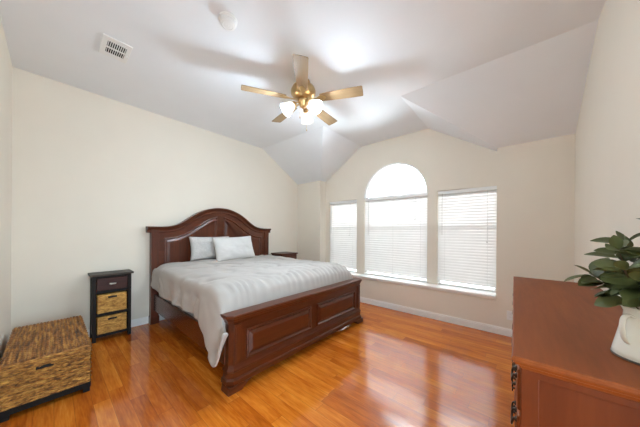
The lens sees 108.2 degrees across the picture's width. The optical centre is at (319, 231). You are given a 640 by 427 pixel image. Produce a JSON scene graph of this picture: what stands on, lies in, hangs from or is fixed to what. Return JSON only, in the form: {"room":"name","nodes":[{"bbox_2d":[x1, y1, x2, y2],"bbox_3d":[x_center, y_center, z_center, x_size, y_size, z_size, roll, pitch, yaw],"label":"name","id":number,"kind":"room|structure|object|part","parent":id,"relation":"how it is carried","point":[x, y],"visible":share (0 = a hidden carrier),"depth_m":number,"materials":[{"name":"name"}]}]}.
{"room":"bedroom","nodes":[
{"label":"bedroom","id":0,"kind":"room"},
{"bbox_2d":[0,16,11,360],"bbox_3d":[-1.575,-0.254,0.916,4.521,3.150,0.120,0,0,41],"label":"wall","id":1,"kind":"structure","parent":0,"point":[5,60],"depth_m":2.11,"materials":[{"name":"beige paint"}]},
{"bbox_2d":[11,67,297,331],"bbox_3d":[-1.864,-0.256,4.133,0.120,3.150,4.613,0,0,41],"label":"wall","id":2,"kind":"structure","parent":0,"point":[91,171],"depth_m":2.98,"materials":[{"name":"beige paint"}]},
{"bbox_2d":[87,315,164,336],"bbox_3d":[-1.899,1.270,4.002,0.014,0.098,4.115,0,0,41],"label":"baseboard","id":3,"kind":"structure","parent":2,"relation":"attached to","point":[144,320],"depth_m":3.26,"materials":[{"name":"white paint"}]},
{"bbox_2d":[0,302,514,426],"bbox_3d":[0.358,1.384,2.206,6.020,0.100,4.613,0,0,41],"label":"floor","id":4,"kind":"structure","parent":0,"point":[391,368],"depth_m":2.01,"materials":[{"name":"brown wood"}]},
{"bbox_2d":[0,315,91,422],"bbox_3d":[-2.414,1.114,2.068,0.980,0.402,0.470,0,0,41],"label":"trunk","id":5,"kind":"object","parent":4,"relation":"on","point":[41,363],"visible":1,"depth_m":1.80,"materials":[{"name":"brown wicker"}]},
{"bbox_3d":[-2.413,0.924,2.068,0.960,0.022,0.450,0,0,41],"label":"lid","id":6,"kind":"part","parent":5,"relation":"part of","materials":[{"name":"brown wicker"}]},
{"bbox_3d":[-2.413,0.960,2.068,0.980,0.058,0.470,0,0,41],"label":"lid","id":7,"kind":"part","parent":5,"relation":"part of","materials":[{"name":"brown wicker"}]},
{"bbox_2d":[88,269,133,343],"bbox_3d":[-2.639,0.911,2.926,0.269,0.805,0.404,0,0,41],"label":"nightstand","id":8,"kind":"object","parent":4,"relation":"on","point":[116,280],"visible":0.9,"depth_m":2.85,"materials":[{"name":"brown wood"}]},
{"bbox_3d":[-2.828,0.921,2.874,0.034,0.782,0.034,0,0,41],"label":"leg","id":9,"kind":"part","parent":8,"relation":"part of","materials":[{"name":"brown wood"}]},
{"bbox_3d":[-2.750,0.892,2.804,0.183,0.722,0.014,0,0,41],"label":"panel","id":10,"kind":"part","parent":8,"relation":"part of","materials":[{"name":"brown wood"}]},
{"bbox_3d":[-2.670,0.922,2.737,0.034,0.782,0.034,0,0,41],"label":"leg","id":11,"kind":"part","parent":8,"relation":"part of","materials":[{"name":"brown wood"}]},
{"bbox_2d":[96,290,126,313],"bbox_3d":[-2.631,0.869,2.919,0.209,0.222,0.284,0,0,41],"label":"wicker basket","id":12,"kind":"object","parent":8,"relation":"on","point":[112,301],"visible":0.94,"depth_m":2.85,"materials":[{"name":"beige wicker"}]},
{"bbox_2d":[96,312,126,334],"bbox_3d":[-2.632,1.127,2.919,0.209,0.206,0.284,0,0,41],"label":"wicker basket","id":13,"kind":"object","parent":8,"relation":"on","point":[118,321],"visible":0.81,"depth_m":2.85,"materials":[{"name":"beige wicker"}]},
{"bbox_2d":[96,274,127,278],"bbox_3d":[-2.635,0.544,2.925,0.217,0.024,0.292,0,0,41],"label":"shelf","id":14,"kind":"object","parent":8,"relation":"attached to","point":[103,276],"depth_m":2.84,"materials":[{"name":"brown wood"}]},
{"bbox_2d":[96,287,127,293],"bbox_3d":[-2.636,0.727,2.925,0.217,0.030,0.292,0,0,41],"label":"shelf","id":15,"kind":"object","parent":8,"relation":"attached to","point":[114,289],"depth_m":2.84,"materials":[{"name":"brown wood"}]},
{"bbox_2d":[96,309,127,316],"bbox_3d":[-2.638,0.998,2.925,0.217,0.032,0.292,0,0,41],"label":"shelf","id":16,"kind":"object","parent":8,"relation":"attached to","point":[123,310],"depth_m":2.85,"materials":[{"name":"brown wood"}]},
{"bbox_2d":[96,328,127,337],"bbox_3d":[-2.639,1.247,2.925,0.217,0.030,0.292,0,0,41],"label":"shelf","id":17,"kind":"object","parent":8,"relation":"attached to","point":[126,329],"depth_m":2.85,"materials":[{"name":"brown wood"}]},
{"bbox_3d":[-2.626,0.634,2.916,0.202,0.148,0.284,0,0,41],"label":"drawer","id":18,"kind":"part","parent":8,"relation":"part of","materials":[{"name":"brown wood"}]},
{"bbox_3d":[-2.457,0.924,2.984,0.034,0.782,0.034,0,0,41],"label":"leg","id":19,"kind":"part","parent":8,"relation":"part of","materials":[{"name":"brown wood"}]},
{"bbox_2d":[146,208,362,396],"bbox_3d":[-0.920,0.461,3.377,2.282,1.730,2.165,0,0,41],"label":"bed","id":20,"kind":"object","parent":4,"relation":"on","point":[261,336],"visible":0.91,"depth_m":2.65,"materials":[{"name":"brown wood"}]},
{"bbox_3d":[-2.391,0.643,3.342,0.102,1.345,0.107,0,0,41],"label":"post","id":21,"kind":"part","parent":20,"relation":"part of","materials":[{"name":"brown wood"}]},
{"bbox_2d":[159,295,193,316],"bbox_3d":[-0.946,0.910,3.385,2.020,0.230,1.880,0,0,41],"label":"box spring","id":22,"kind":"object","parent":20,"relation":"on","point":[190,313],"visible":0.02,"depth_m":2.70,"materials":[{"name":"grey fabric"}]},
{"bbox_3d":[-0.975,0.673,3.411,1.940,0.245,1.880,0,0,41],"label":"mattress","id":23,"kind":"object","parent":22,"relation":"on","visible":0},
{"bbox_2d":[151,255,351,366],"bbox_3d":[-0.890,0.764,3.289,2.217,0.661,2.129,0,0,41],"label":"comforter","id":24,"kind":"object","parent":23,"relation":"on","point":[207,289],"visible":0.96,"depth_m":2.53,"materials":[{"name":"white fabric"}]},
{"bbox_2d":[189,236,228,260],"bbox_3d":[-1.790,0.262,3.806,0.221,0.374,0.663,0,0,36],"label":"pillow","id":25,"kind":"object","parent":24,"relation":"on","point":[201,247],"visible":0.56,"depth_m":3.63,"materials":[{"name":"white fabric"}]},
{"bbox_2d":[212,236,254,260],"bbox_3d":[-1.424,0.272,3.880,0.230,0.405,0.717,0,0,44],"label":"pillow","id":26,"kind":"object","parent":24,"relation":"on","point":[229,248],"visible":0.99,"depth_m":3.78,"materials":[{"name":"white fabric"}]},
{"bbox_3d":[-1.576,1.008,2.636,2.070,0.225,0.030,0,0,41],"label":"rail","id":27,"kind":"part","parent":20,"relation":"part of","materials":[{"name":"brown wood"}]},
{"bbox_3d":[-2.031,0.227,3.710,0.015,0.982,0.788,0,0,41],"label":"raised panel","id":28,"kind":"part","parent":20,"relation":"part of","materials":[{"name":"brown wood"}]},
{"bbox_3d":[-1.750,-0.197,4.065,0.118,0.426,2.116,0,0,41],"label":"crown moulding","id":29,"kind":"part","parent":20,"relation":"part of","materials":[{"name":"brown wood"}]},
{"bbox_3d":[-1.764,0.330,4.074,0.055,1.380,1.840,0,0,41],"label":"headboard","id":30,"kind":"part","parent":20,"relation":"part of","materials":[{"name":"brown wood"}]},
{"bbox_3d":[-1.442,0.231,4.393,0.015,0.982,0.788,0,0,41],"label":"raised panel","id":31,"kind":"part","parent":20,"relation":"part of","materials":[{"name":"brown wood"}]},
{"bbox_3d":[-1.133,0.652,4.799,0.102,1.345,0.107,0,0,41],"label":"post","id":32,"kind":"part","parent":20,"relation":"part of","materials":[{"name":"brown wood"}]},
{"bbox_3d":[-0.366,0.966,2.311,0.018,0.257,0.827,0,0,41],"label":"raised panel","id":33,"kind":"part","parent":20,"relation":"part of","materials":[{"name":"brown wood"}]},
{"bbox_3d":[-0.098,0.944,2.700,0.084,0.375,2.047,0,0,41],"label":"footboard","id":34,"kind":"part","parent":20,"relation":"part of","materials":[{"name":"brown wood"}]},
{"bbox_3d":[-0.096,0.735,2.700,0.148,0.080,2.111,0,0,41],"label":"rail","id":35,"kind":"part","parent":20,"relation":"part of","materials":[{"name":"brown wood"}]},
{"bbox_3d":[-0.099,1.192,2.700,0.132,0.162,2.095,0,0,41],"label":"moulding","id":36,"kind":"part","parent":20,"relation":"part of","materials":[{"name":"brown wood"}]},
{"bbox_3d":[0.234,0.970,3.006,0.018,0.257,0.820,0,0,41],"label":"raised panel","id":37,"kind":"part","parent":20,"relation":"part of","materials":[{"name":"brown wood"}]},
{"bbox_2d":[271,252,297,258],"bbox_3d":[-0.762,0.888,4.990,0.401,0.878,0.440,0,0,41],"label":"bedside table","id":38,"kind":"object","parent":4,"relation":"on","point":[283,254],"visible":0.2,"depth_m":4.90,"materials":[{"name":"brown wood"}]},
{"bbox_3d":[-0.634,0.600,4.880,0.015,0.215,0.360,0,0,41],"label":"drawer","id":39,"kind":"part","parent":38,"relation":"part of","materials":[{"name":"brown wood"}]},
{"bbox_2d":[510,276,639,426],"bbox_3d":[1.333,0.866,1.240,0.472,0.950,1.737,0,0,40],"label":"dresser","id":40,"kind":"object","parent":4,"relation":"on","point":[567,373],"visible":1,"depth_m":0.72,"materials":[{"name":"brown wood"}]},
{"bbox_3d":[0.697,0.663,0.834,0.017,0.040,0.074,0,0,40],"label":"bail pull","id":41,"kind":"part","parent":40,"relation":"part of","materials":[{"name":"brown metal"}]},
{"bbox_3d":[0.698,0.511,0.834,0.017,0.040,0.074,0,0,40],"label":"bail pull","id":42,"kind":"part","parent":40,"relation":"part of","materials":[{"name":"brown metal"}]},
{"bbox_3d":[0.822,0.513,0.939,0.038,0.132,0.520,0,0,40],"label":"drawer","id":43,"kind":"part","parent":40,"relation":"part of","materials":[{"name":"brown wood"}]},
{"bbox_3d":[0.821,0.665,0.939,0.038,0.137,0.520,0,0,40],"label":"drawer","id":44,"kind":"part","parent":40,"relation":"part of","materials":[{"name":"brown wood"}]},
{"bbox_3d":[0.805,0.839,0.595,0.441,0.817,0.014,0,0,40],"label":"frame","id":45,"kind":"part","parent":40,"relation":"part of","materials":[{"name":"brown wood"}]},
{"bbox_2d":[610,305,639,365],"bbox_3d":[1.005,0.309,0.697,0.165,0.159,0.165,0,0,41],"label":"pitcher","id":46,"kind":"object","parent":40,"relation":"on","point":[625,345],"visible":0.91,"depth_m":0.70,"materials":[{"name":"beige ceramic"}]},
{"bbox_2d":[564,218,639,309],"bbox_3d":[0.999,0.151,0.700,0.306,0.414,0.278,0,0,3],"label":"bunch","id":47,"kind":"object","parent":46,"relation":"in","point":[622,279],"visible":1,"depth_m":0.71,"materials":[{"name":"green plant"}]},
{"bbox_3d":[0.933,0.294,0.703,0.036,0.090,0.016,0,0,5],"label":"handle","id":48,"kind":"part","parent":46,"relation":"part of","materials":[{"name":"beige ceramic"}]},
{"bbox_2d":[0,0,605,184],"bbox_3d":[-0.152,-1.486,2.570,4.741,0.707,4.473,0,0,41],"label":"ceiling","id":49,"kind":"structure","parent":0,"point":[490,74],"depth_m":2.31,"materials":[{"name":"white paint"}]},
{"bbox_2d":[98,33,132,63],"bbox_3d":[-1.941,-1.718,2.196,0.314,0.028,0.207,0,0,41],"label":"ceiling vent","id":50,"kind":"object","parent":49,"relation":"in","point":[109,46],"visible":1,"depth_m":2.19,"materials":[{"name":"white plastic"}]},
{"bbox_2d":[218,11,236,30],"bbox_3d":[-0.747,-1.697,1.881,0.144,0.053,0.144,0,0,41],"label":"smoke detector","id":51,"kind":"object","parent":49,"relation":"attached to","point":[228,21],"visible":1,"depth_m":1.85,"materials":[{"name":"white plastic"}]},
{"bbox_2d":[241,54,362,130],"bbox_3d":[-0.186,-1.435,2.682,1.308,0.568,1.292,0,0,41],"label":"ceiling fan","id":52,"kind":"object","parent":49,"relation":"hanging from","point":[303,91],"visible":1,"depth_m":2.55,"materials":[{"name":"gold metal"}]},
{"bbox_3d":[-0.600,-1.507,2.500,0.480,0.006,0.142,0,11,-20],"label":"blade","id":53,"kind":"part","parent":52,"relation":"part of","materials":[{"name":"brown wood"}]},
{"bbox_3d":[-0.459,-1.506,2.991,0.142,0.006,0.480,-13,9,-37],"label":"blade","id":54,"kind":"part","parent":52,"relation":"part of","materials":[{"name":"brown wood"}]},
{"bbox_3d":[-0.372,-1.374,2.594,0.152,0.161,0.161,0,0,41],"label":"lamp shade","id":55,"kind":"part","parent":52,"relation":"part of","materials":[{"name":"white glass"}]},
{"bbox_3d":[-0.176,-1.504,2.214,0.142,0.006,0.480,11,0,-2],"label":"blade","id":56,"kind":"part","parent":52,"relation":"part of","materials":[{"name":"brown wood"}]},
{"bbox_3d":[-0.164,-1.373,2.834,0.152,0.161,0.160,0,0,41],"label":"lamp shade","id":57,"kind":"part","parent":52,"relation":"part of","materials":[{"name":"white glass"}]},
{"bbox_3d":[-0.057,-1.372,2.532,0.162,0.161,0.158,0,0,41],"label":"lamp shade","id":58,"kind":"part","parent":52,"relation":"part of","materials":[{"name":"white glass"}]},
{"bbox_3d":[0.052,-1.503,3.009,0.142,0.006,0.480,-13,-7,33],"label":"blade","id":59,"kind":"part","parent":52,"relation":"part of","materials":[{"name":"brown wood"}]},
{"bbox_3d":[0.227,-1.502,2.528,0.480,0.006,0.142,0,-11,16],"label":"blade","id":60,"kind":"part","parent":52,"relation":"part of","materials":[{"name":"brown wood"}]},
{"bbox_2d":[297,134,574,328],"bbox_3d":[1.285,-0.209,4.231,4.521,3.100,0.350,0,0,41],"label":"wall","id":61,"kind":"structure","parent":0,"point":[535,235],"depth_m":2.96,"materials":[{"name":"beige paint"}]},
{"bbox_2d":[325,129,496,283],"bbox_3d":[1.353,-0.234,4.298,3.699,3.150,0.160,0,0,41],"label":"wall","id":62,"kind":"structure","parent":61,"relation":"in","point":[446,162],"depth_m":3.84,"materials":[{"name":"beige paint"}]},
{"bbox_2d":[330,200,356,272],"bbox_3d":[0.497,0.086,4.974,0.708,1.492,0.075,0,0,41],"label":"window blind","id":63,"kind":"object","parent":62,"relation":"attached to","point":[343,227],"visible":0.8,"depth_m":4.96,"materials":[{"name":"white plastic"}]},
{"bbox_2d":[364,193,426,281],"bbox_3d":[1.342,0.092,4.245,1.181,1.492,0.075,0,0,41],"label":"window blind","id":64,"kind":"object","parent":62,"relation":"attached to","point":[395,226],"visible":0.87,"depth_m":4.19,"materials":[{"name":"white plastic"}]},
{"bbox_3d":[1.342,0.828,4.250,1.181,0.020,0.052,0,0,41],"label":"rail","id":65,"kind":"part","parent":64,"relation":"part of","materials":[{"name":"white plastic"}]},
{"bbox_2d":[365,165,426,280],"bbox_3d":[1.394,-0.202,4.302,1.193,2.106,0.060,0,0,41],"label":"window","id":66,"kind":"structure","parent":62,"relation":"attached to","point":[394,165],"depth_m":4.40,"materials":[{"name":"white plastic"}]},
{"bbox_2d":[437,186,496,291],"bbox_3d":[2.199,0.098,3.506,0.763,1.492,0.075,0,0,41],"label":"window blind","id":67,"kind":"object","parent":62,"relation":"attached to","point":[467,218],"visible":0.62,"depth_m":3.48,"materials":[{"name":"white plastic"}]},
{"bbox_3d":[2.203,0.107,3.511,0.552,1.450,0.050,0,0,41],"label":"ladder cord","id":68,"kind":"part","parent":67,"relation":"part of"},
{"bbox_3d":[2.198,0.834,3.511,0.763,0.020,0.052,0,0,41],"label":"rail","id":69,"kind":"part","parent":67,"relation":"part of","materials":[{"name":"white plastic"}]},
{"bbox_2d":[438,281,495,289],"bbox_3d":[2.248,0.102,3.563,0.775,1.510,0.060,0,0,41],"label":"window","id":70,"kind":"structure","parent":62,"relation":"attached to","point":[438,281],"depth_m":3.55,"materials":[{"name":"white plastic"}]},
{"bbox_2d":[350,272,495,299],"bbox_3d":[1.251,0.868,4.189,3.097,0.050,0.306,0,0,41],"label":"trim","id":71,"kind":"structure","parent":61,"relation":"attached to","point":[452,289],"depth_m":3.65,"materials":[{"name":"white paint"}]},
{"bbox_2d":[507,311,512,320],"bbox_3d":[2.449,1.079,2.981,0.072,0.116,0.008,0,0,41],"label":"wall outlet","id":72,"kind":"object","parent":61,"relation":"attached to","point":[509,313],"visible":0.79,"depth_m":2.98,"materials":[{"name":"white plastic"}]},
{"bbox_2d":[360,297,511,336],"bbox_3d":[1.155,1.291,4.093,4.521,0.098,0.014,0,0,41],"label":"baseboard","id":73,"kind":"structure","parent":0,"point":[450,319],"depth_m":3.48,"materials":[{"name":"white paint"}]},
{"bbox_2d":[574,0,639,296],"bbox_3d":[1.649,-0.232,1.101,0.120,3.150,4.613,0,0,41],"label":"wall","id":74,"kind":"structure","parent":0,"point":[607,134],"depth_m":1.61,"materials":[{"name":"beige paint"}]},
{"label":"outside","id":75,"kind":"structure","parent":0,"visible":0},
{"bbox_2d":[369,191,425,197],"bbox_3d":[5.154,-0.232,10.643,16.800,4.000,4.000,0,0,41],"label":"window frame","id":76,"kind":"object","parent":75,"point":[418,191],"visible":0.02,"depth_m":9.64,"materials":[{"name":"grey"}]}
]}

